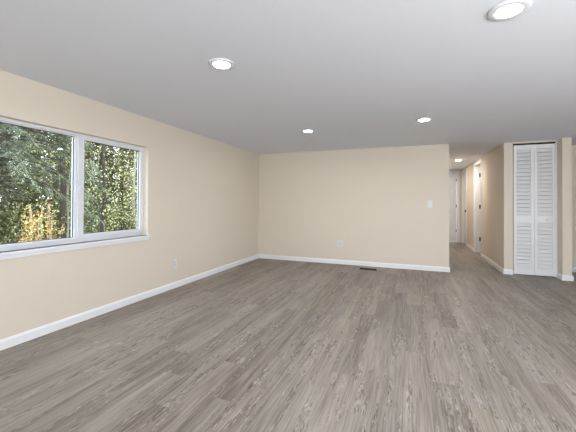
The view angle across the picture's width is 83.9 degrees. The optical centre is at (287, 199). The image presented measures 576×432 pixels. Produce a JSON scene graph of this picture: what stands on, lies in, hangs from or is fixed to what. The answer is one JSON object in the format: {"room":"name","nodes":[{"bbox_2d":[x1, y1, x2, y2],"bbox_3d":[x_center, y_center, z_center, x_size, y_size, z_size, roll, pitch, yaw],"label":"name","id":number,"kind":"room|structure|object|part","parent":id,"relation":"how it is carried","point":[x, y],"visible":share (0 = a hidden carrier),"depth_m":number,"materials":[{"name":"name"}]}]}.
{"room":"empty living room","nodes":[
{"label":"empty living room","id":0,"kind":"room"},
{"bbox_2d":[0,70,258,339],"bbox_3d":[-2.265,0.078,2.410,0.140,2.128,9.191,0,-1,21],"label":"wall","id":1,"kind":"structure","parent":0,"point":[201,193],"depth_m":3.79,"materials":[{"name":"beige paint"}]},
{"bbox_2d":[0,117,151,259],"bbox_3d":[-1.998,-0.085,3.055,0.169,1.095,1.693,0,-1,21],"label":"window","id":2,"kind":"structure","parent":1,"relation":"in","point":[78,140],"depth_m":3.07,"materials":[{"name":"white plastic"}]},
{"bbox_3d":[-2.187,-0.126,2.705,0.032,0.979,0.768,0,-1,21],"label":"fixed sash","id":3,"kind":"part","parent":2,"relation":"part of","materials":[{"name":"clear glass"}]},
{"bbox_3d":[-1.968,0.421,3.038,0.100,0.018,1.693,0,-1,21],"label":"sill","id":4,"kind":"part","parent":2,"relation":"part of","materials":[{"name":"white paint"}]},
{"bbox_3d":[-1.891,-0.116,3.445,0.046,0.980,0.787,0,-1,21],"label":"sliding sash","id":5,"kind":"part","parent":2,"relation":"part of","materials":[{"name":"white plastic"}]},
{"bbox_2d":[0,254,258,350],"bbox_3d":[-2.193,1.102,2.389,0.013,0.080,8.926,0,-1,21],"label":"baseboard","id":6,"kind":"structure","parent":1,"relation":"attached to","point":[8,342],"depth_m":3.21,"materials":[{"name":"white paint"}]},
{"bbox_2d":[173,259,176,267],"bbox_3d":[-1.493,0.843,4.230,0.008,0.118,0.072,0,-1,21],"label":"wall outlet","id":7,"kind":"object","parent":1,"relation":"attached to","point":[174,260],"visible":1,"depth_m":4.23,"materials":[{"name":"white plastic"}]},
{"bbox_2d":[0,242,575,431],"bbox_3d":[1.908,1.225,3.325,7.290,0.100,13.900,0,-1,21],"label":"floor","id":8,"kind":"structure","parent":0,"point":[259,344],"depth_m":2.35,"materials":[{"name":"grey laminate"}]},
{"bbox_2d":[0,0,575,169],"bbox_3d":[1.920,-1.013,3.348,7.290,0.120,13.900,0,-1,21],"label":"ceiling","id":9,"kind":"structure","parent":0,"point":[358,74],"depth_m":2.33,"materials":[{"name":"white paint"}]},
{"bbox_2d":[208,58,234,69],"bbox_3d":[-0.478,-0.971,2.305,0.186,0.012,0.186,0,-1,21],"label":"recessed light","id":10,"kind":"object","parent":9,"relation":"in","point":[216,63],"visible":1,"depth_m":2.29,"materials":[{"name":"white plastic"}]},
{"bbox_2d":[301,129,314,132],"bbox_3d":[0.277,-0.945,4.428,0.186,0.012,0.186,0,-1,21],"label":"recessed light","id":11,"kind":"object","parent":9,"relation":"in","point":[305,130],"visible":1,"depth_m":4.42,"materials":[{"name":"white plastic"}]},
{"bbox_2d":[415,117,431,121],"bbox_3d":[1.608,-0.944,3.792,0.186,0.012,0.186,0,-1,21],"label":"recessed light","id":12,"kind":"object","parent":9,"relation":"in","point":[424,119],"visible":1,"depth_m":3.77,"materials":[{"name":"white plastic"}]},
{"bbox_2d":[487,0,531,20],"bbox_3d":[1.130,-0.969,1.641,0.186,0.012,0.186,0,-1,21],"label":"recessed light","id":13,"kind":"object","parent":9,"relation":"in","point":[509,9],"visible":1,"depth_m":1.63,"materials":[{"name":"white plastic"}]},
{"bbox_2d":[258,144,448,266],"bbox_3d":[1.056,0.134,6.000,3.509,2.128,0.115,0,-1,21],"label":"wall","id":14,"kind":"structure","parent":0,"point":[374,201],"depth_m":5.85,"materials":[{"name":"beige paint"}]},
{"bbox_2d":[337,240,342,246],"bbox_3d":[0.966,0.819,5.960,0.118,0.118,0.008,0,-1,21],"label":"wall outlet","id":15,"kind":"object","parent":14,"relation":"attached to","point":[339,243],"visible":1,"depth_m":5.96,"materials":[{"name":"white plastic"}]},
{"bbox_2d":[258,254,449,271],"bbox_3d":[1.034,1.157,5.927,3.522,0.080,0.013,0,-1,21],"label":"baseboard","id":16,"kind":"structure","parent":14,"relation":"attached to","point":[305,259],"depth_m":5.82,"materials":[{"name":"white paint"}]},
{"bbox_2d":[449,170,461,241],"bbox_3d":[5.938,0.194,9.140,3.606,2.128,0.115,0,-1,21],"label":"wall","id":17,"kind":"structure","parent":0,"point":[460,171],"depth_m":9.41,"materials":[{"name":"beige paint"}]},
{"bbox_2d":[449,174,456,241],"bbox_3d":[4.694,0.239,9.570,0.618,2.017,0.097,0,-1,21],"label":"door","id":18,"kind":"structure","parent":17,"relation":"in","point":[452,177],"depth_m":9.51,"materials":[{"name":"white paint"}]},
{"bbox_2d":[449,171,458,241],"bbox_3d":[4.710,0.206,9.601,0.740,2.098,0.129,0,-1,21],"label":"trim","id":19,"kind":"structure","parent":17,"relation":"attached to","point":[450,172],"depth_m":9.43,"materials":[{"name":"white paint"}]},
{"bbox_2d":[463,142,511,268],"bbox_3d":[4.361,0.166,7.281,0.115,2.128,4.484,0,-1,21],"label":"wall","id":20,"kind":"structure","parent":0,"point":[496,164],"depth_m":5.72,"materials":[{"name":"beige paint"}]},
{"bbox_2d":[462,168,466,245],"bbox_3d":[4.992,0.201,8.957,0.129,2.100,0.840,0,-1,21],"label":"trim","id":21,"kind":"structure","parent":20,"relation":"attached to","point":[465,169],"depth_m":9.28,"materials":[{"name":"white paint"}]},
{"bbox_2d":[464,172,465,243],"bbox_3d":[4.956,0.234,8.971,0.097,2.017,0.676,0,-1,21],"label":"door","id":22,"kind":"structure","parent":20,"relation":"in","point":[465,172],"depth_m":8.99,"materials":[{"name":"white paint"}]},
{"bbox_2d":[474,158,481,256],"bbox_3d":[4.317,0.178,7.187,0.129,2.100,0.910,0,-1,21],"label":"trim","id":23,"kind":"structure","parent":20,"relation":"attached to","point":[477,164],"depth_m":7.53,"materials":[{"name":"white paint"}]},
{"bbox_2d":[479,167,480,251],"bbox_3d":[4.818,0.226,7.421,0.692,2.000,0.097,0,-1,21],"label":"door","id":24,"kind":"structure","parent":20,"relation":"in","point":[480,167],"depth_m":7.54,"materials":[{"name":"white paint"}]},
{"bbox_2d":[482,254,503,272],"bbox_3d":[3.794,1.173,5.979,0.013,0.080,1.697,0,-1,21],"label":"baseboard","id":25,"kind":"structure","parent":20,"relation":"attached to","point":[484,257],"depth_m":5.80,"materials":[{"name":"white paint"}]},
{"bbox_2d":[512,140,556,269],"bbox_3d":[3.906,0.141,5.103,0.587,2.128,0.090,0,-1,21],"label":"wall","id":26,"kind":"structure","parent":0,"point":[549,140],"depth_m":5.16,"materials":[{"name":"beige paint"}]},
{"bbox_2d":[503,269,512,274],"bbox_3d":[3.552,1.163,5.170,0.137,0.080,0.013,0,-1,21],"label":"baseboard","id":27,"kind":"structure","parent":26,"relation":"attached to","point":[505,271],"depth_m":5.17,"materials":[{"name":"white paint"}]},
{"bbox_2d":[513,142,555,276],"bbox_3d":[3.892,0.146,5.066,0.566,2.092,0.060,0,-1,21],"label":"door","id":28,"kind":"structure","parent":26,"relation":"in","point":[539,186],"depth_m":5.07,"materials":[{"name":"white paint"}]},
{"bbox_3d":[3.768,0.159,5.128,0.273,2.066,0.030,0,-1,21],"label":"louvred panel","id":29,"kind":"part","parent":28,"relation":"part of","materials":[{"name":"white paint"}]},
{"bbox_3d":[4.026,0.160,5.029,0.274,2.066,0.030,0,-1,21],"label":"louvred panel","id":30,"kind":"part","parent":28,"relation":"part of","materials":[{"name":"white paint"}]},
{"bbox_2d":[516,145,575,266],"bbox_3d":[5.056,0.150,5.356,2.557,2.128,0.115,0,-1,21],"label":"wall","id":31,"kind":"structure","parent":0,"point":[573,146],"depth_m":5.39,"materials":[{"name":"beige paint"}]},
{"bbox_2d":[541,137,571,275],"bbox_3d":[4.297,0.143,5.149,0.112,2.128,0.814,0,-1,21],"label":"wall partition","id":32,"kind":"structure","parent":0,"point":[564,145],"depth_m":4.78,"materials":[{"name":"beige paint"}]},
{"bbox_2d":[555,142,557,277],"bbox_3d":[4.165,0.152,4.985,0.017,2.105,0.066,0,-1,21],"label":"trim","id":33,"kind":"structure","parent":32,"relation":"attached to","point":[555,142],"depth_m":4.96,"materials":[{"name":"white paint"}]},
{"bbox_2d":[562,275,573,280],"bbox_3d":[4.144,1.163,4.752,0.138,0.080,0.013,0,-1,21],"label":"baseboard","id":34,"kind":"structure","parent":32,"relation":"attached to","point":[564,277],"depth_m":4.75,"materials":[{"name":"white paint"}]},
{"label":"outside","id":35,"kind":"structure","parent":0,"visible":0},
{"bbox_3d":[-19.717,2.022,19.802,44.860,0.200,67.000,0,-1,21],"label":"ground","id":36,"kind":"structure","parent":35,"visible":0},
{"bbox_2d":[0,192,39,243],"bbox_3d":[-4.978,0.959,5.424,1.528,2.364,1.707,0,-1,21],"label":"bush","id":37,"kind":"object","parent":36,"relation":"on","point":[3,215],"visible":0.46,"depth_m":5.62,"materials":[{"name":"green plant"}]},
{"bbox_2d":[0,126,59,238],"bbox_3d":[-7.893,-2.944,8.809,2.694,9.667,3.060,0,-1,34],"label":"tree","id":38,"kind":"object","parent":36,"relation":"on","point":[7,172],"visible":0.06,"depth_m":8.87,"materials":[{"name":"green plant"}]},
{"bbox_2d":[12,129,51,238],"bbox_3d":[-11.388,-3.951,13.720,3.356,11.747,3.435,0,-1,41],"label":"tree","id":39,"kind":"object","parent":36,"relation":"on","point":[18,129],"visible":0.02,"depth_m":13.69,"materials":[{"name":"green plant"}]},
{"bbox_2d":[2,176,70,242],"bbox_3d":[-5.477,0.843,6.692,1.742,2.696,1.947,1,-1,-42],"label":"bush","id":40,"kind":"object","parent":36,"relation":"on","point":[34,202],"visible":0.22,"depth_m":6.57,"materials":[{"name":"green plant"}]},
{"bbox_2d":[14,197,69,241],"bbox_3d":[-3.711,0.911,4.835,0.587,1.898,0.598,0,-1,21],"label":"shrub","id":41,"kind":"object","parent":36,"relation":"on","point":[49,230],"visible":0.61,"depth_m":4.78,"materials":[{"name":"beige plant"}]},
{"bbox_2d":[0,129,84,210],"bbox_3d":[-9.114,-3.770,11.673,3.168,11.369,3.598,1,-1,-29],"label":"tree","id":42,"kind":"object","parent":36,"relation":"on","point":[33,129],"visible":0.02,"depth_m":11.46,"materials":[{"name":"green plant"}]},
{"bbox_2d":[9,201,90,242],"bbox_3d":[-4.939,1.074,6.582,1.511,2.092,1.352,1,-1,-41],"label":"bush","id":43,"kind":"object","parent":36,"relation":"on","point":[43,214],"visible":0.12,"depth_m":6.45,"materials":[{"name":"green plant"}]},
{"bbox_2d":[0,123,109,225],"bbox_3d":[-4.977,-1.392,5.474,3.419,6.501,3.340,1,-1,-44],"label":"conifer","id":44,"kind":"object","parent":36,"relation":"on","point":[4,162],"visible":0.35,"depth_m":5.59,"materials":[{"name":"green plant"}]},
{"bbox_2d":[7,128,111,237],"bbox_3d":[-4.345,-1.772,6.309,1.954,7.290,1.784,1,-1,-35],"label":"tree","id":45,"kind":"object","parent":36,"relation":"on","point":[62,208],"visible":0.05,"depth_m":6.19,"materials":[{"name":"green plant"}]},
{"bbox_2d":[10,128,112,232],"bbox_3d":[-7.299,-3.228,10.224,2.934,10.272,3.004,0,-1,41],"label":"tree","id":46,"kind":"object","parent":36,"relation":"on","point":[54,135],"visible":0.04,"depth_m":10.15,"materials":[{"name":"green plant"}]},
{"bbox_2d":[22,139,100,237],"bbox_3d":[-4.417,-0.546,6.600,1.145,4.841,1.200,0,-1,21],"label":"sapling","id":47,"kind":"object","parent":36,"relation":"on","point":[69,172],"visible":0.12,"depth_m":6.48,"materials":[{"name":"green plant"}]},
{"bbox_2d":[45,205,86,236],"bbox_3d":[-5.692,1.042,8.213,1.594,2.208,1.427,0,-1,15],"label":"bush","id":48,"kind":"object","parent":36,"relation":"on","point":[56,205],"visible":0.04,"depth_m":8.11,"materials":[{"name":"green plant"}]},
{"bbox_2d":[50,181,119,236],"bbox_3d":[-4.995,0.827,7.799,2.004,2.775,1.793,0,-1,10],"label":"bush","id":49,"kind":"object","parent":36,"relation":"on","point":[87,198],"visible":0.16,"depth_m":7.70,"materials":[{"name":"green plant"}]},
{"bbox_2d":[47,138,135,221],"bbox_3d":[-7.276,-3.410,11.833,3.048,10.671,3.120,0,-1,24],"label":"tree","id":50,"kind":"object","parent":36,"relation":"on","point":[97,145],"visible":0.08,"depth_m":11.86,"materials":[{"name":"green plant"}]},
{"bbox_2d":[65,137,136,232],"bbox_3d":[-3.710,-1.514,6.496,1.647,6.793,1.941,1,-1,-44],"label":"tree","id":51,"kind":"object","parent":36,"relation":"on","point":[103,210],"visible":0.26,"depth_m":6.50,"materials":[{"name":"green plant"}]},
{"bbox_2d":[83,180,123,232],"bbox_3d":[-5.483,0.813,9.464,2.056,2.848,1.840,0,-1,39],"label":"bush","id":52,"kind":"object","parent":36,"relation":"on","point":[96,194],"visible":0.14,"depth_m":9.34,"materials":[{"name":"green plant"}]},
{"bbox_2d":[93,143,128,214],"bbox_3d":[-10.481,-3.508,17.729,3.467,10.953,3.052,1,-1,-27],"label":"tree","id":53,"kind":"object","parent":36,"relation":"on","point":[93,143],"visible":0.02,"depth_m":17.69,"materials":[{"name":"green plant"}]},
{"bbox_2d":[94,146,135,226],"bbox_3d":[-7.926,-2.896,14.478,2.700,9.687,3.066,0,-1,6],"label":"tree","id":54,"kind":"object","parent":36,"relation":"on","point":[105,146],"visible":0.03,"depth_m":14.25,"materials":[{"name":"green plant"}]},
{"bbox_2d":[93,143,137,223],"bbox_3d":[-6.487,-3.031,12.767,3.146,9.938,2.770,0,-1,38],"label":"tree","id":55,"kind":"object","parent":36,"relation":"on","point":[130,156],"visible":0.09,"depth_m":12.66,"materials":[{"name":"green plant"}]},
{"bbox_2d":[100,186,136,223],"bbox_3d":[-3.393,-1.222,8.846,1.662,6.288,3.211,0,-1,14],"label":"tree","id":56,"kind":"object","parent":36,"relation":"on","point":[133,186],"visible":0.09,"depth_m":7.81,"materials":[{"name":"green plant"}]},
{"bbox_2d":[104,205,136,230],"bbox_3d":[-4.526,1.110,8.678,1.488,2.061,1.332,1,-1,-26],"label":"bush","id":57,"kind":"object","parent":36,"relation":"on","point":[125,226],"visible":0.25,"depth_m":8.71,"materials":[{"name":"green plant"}]},
{"bbox_2d":[107,151,137,230],"bbox_3d":[-4.246,-1.266,8.994,1.672,6.335,1.583,1,-1,-23],"label":"tree","id":58,"kind":"object","parent":36,"relation":"on","point":[134,155],"visible":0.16,"depth_m":8.94,"materials":[{"name":"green plant"}]},
{"bbox_2d":[111,191,136,228],"bbox_3d":[-5.056,0.966,10.258,1.787,2.474,1.599,1,-1,-25],"label":"bush","id":59,"kind":"object","parent":36,"relation":"on","point":[123,205],"visible":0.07,"depth_m":10.08,"materials":[{"name":"green plant"}]},
{"bbox_2d":[113,150,136,205],"bbox_3d":[-7.576,-2.495,16.134,2.824,8.921,2.486,0,-1,30],"label":"tree","id":60,"kind":"object","parent":36,"relation":"on","point":[125,150],"visible":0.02,"depth_m":15.98,"materials":[{"name":"green plant"}]},
{"bbox_2d":[122,197,136,225],"bbox_3d":[-4.584,0.991,10.131,1.558,2.411,1.741,0,-1,12],"label":"bush","id":61,"kind":"object","parent":36,"relation":"on","point":[131,197],"visible":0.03,"depth_m":9.89,"materials":[{"name":"green plant"}]}
]}

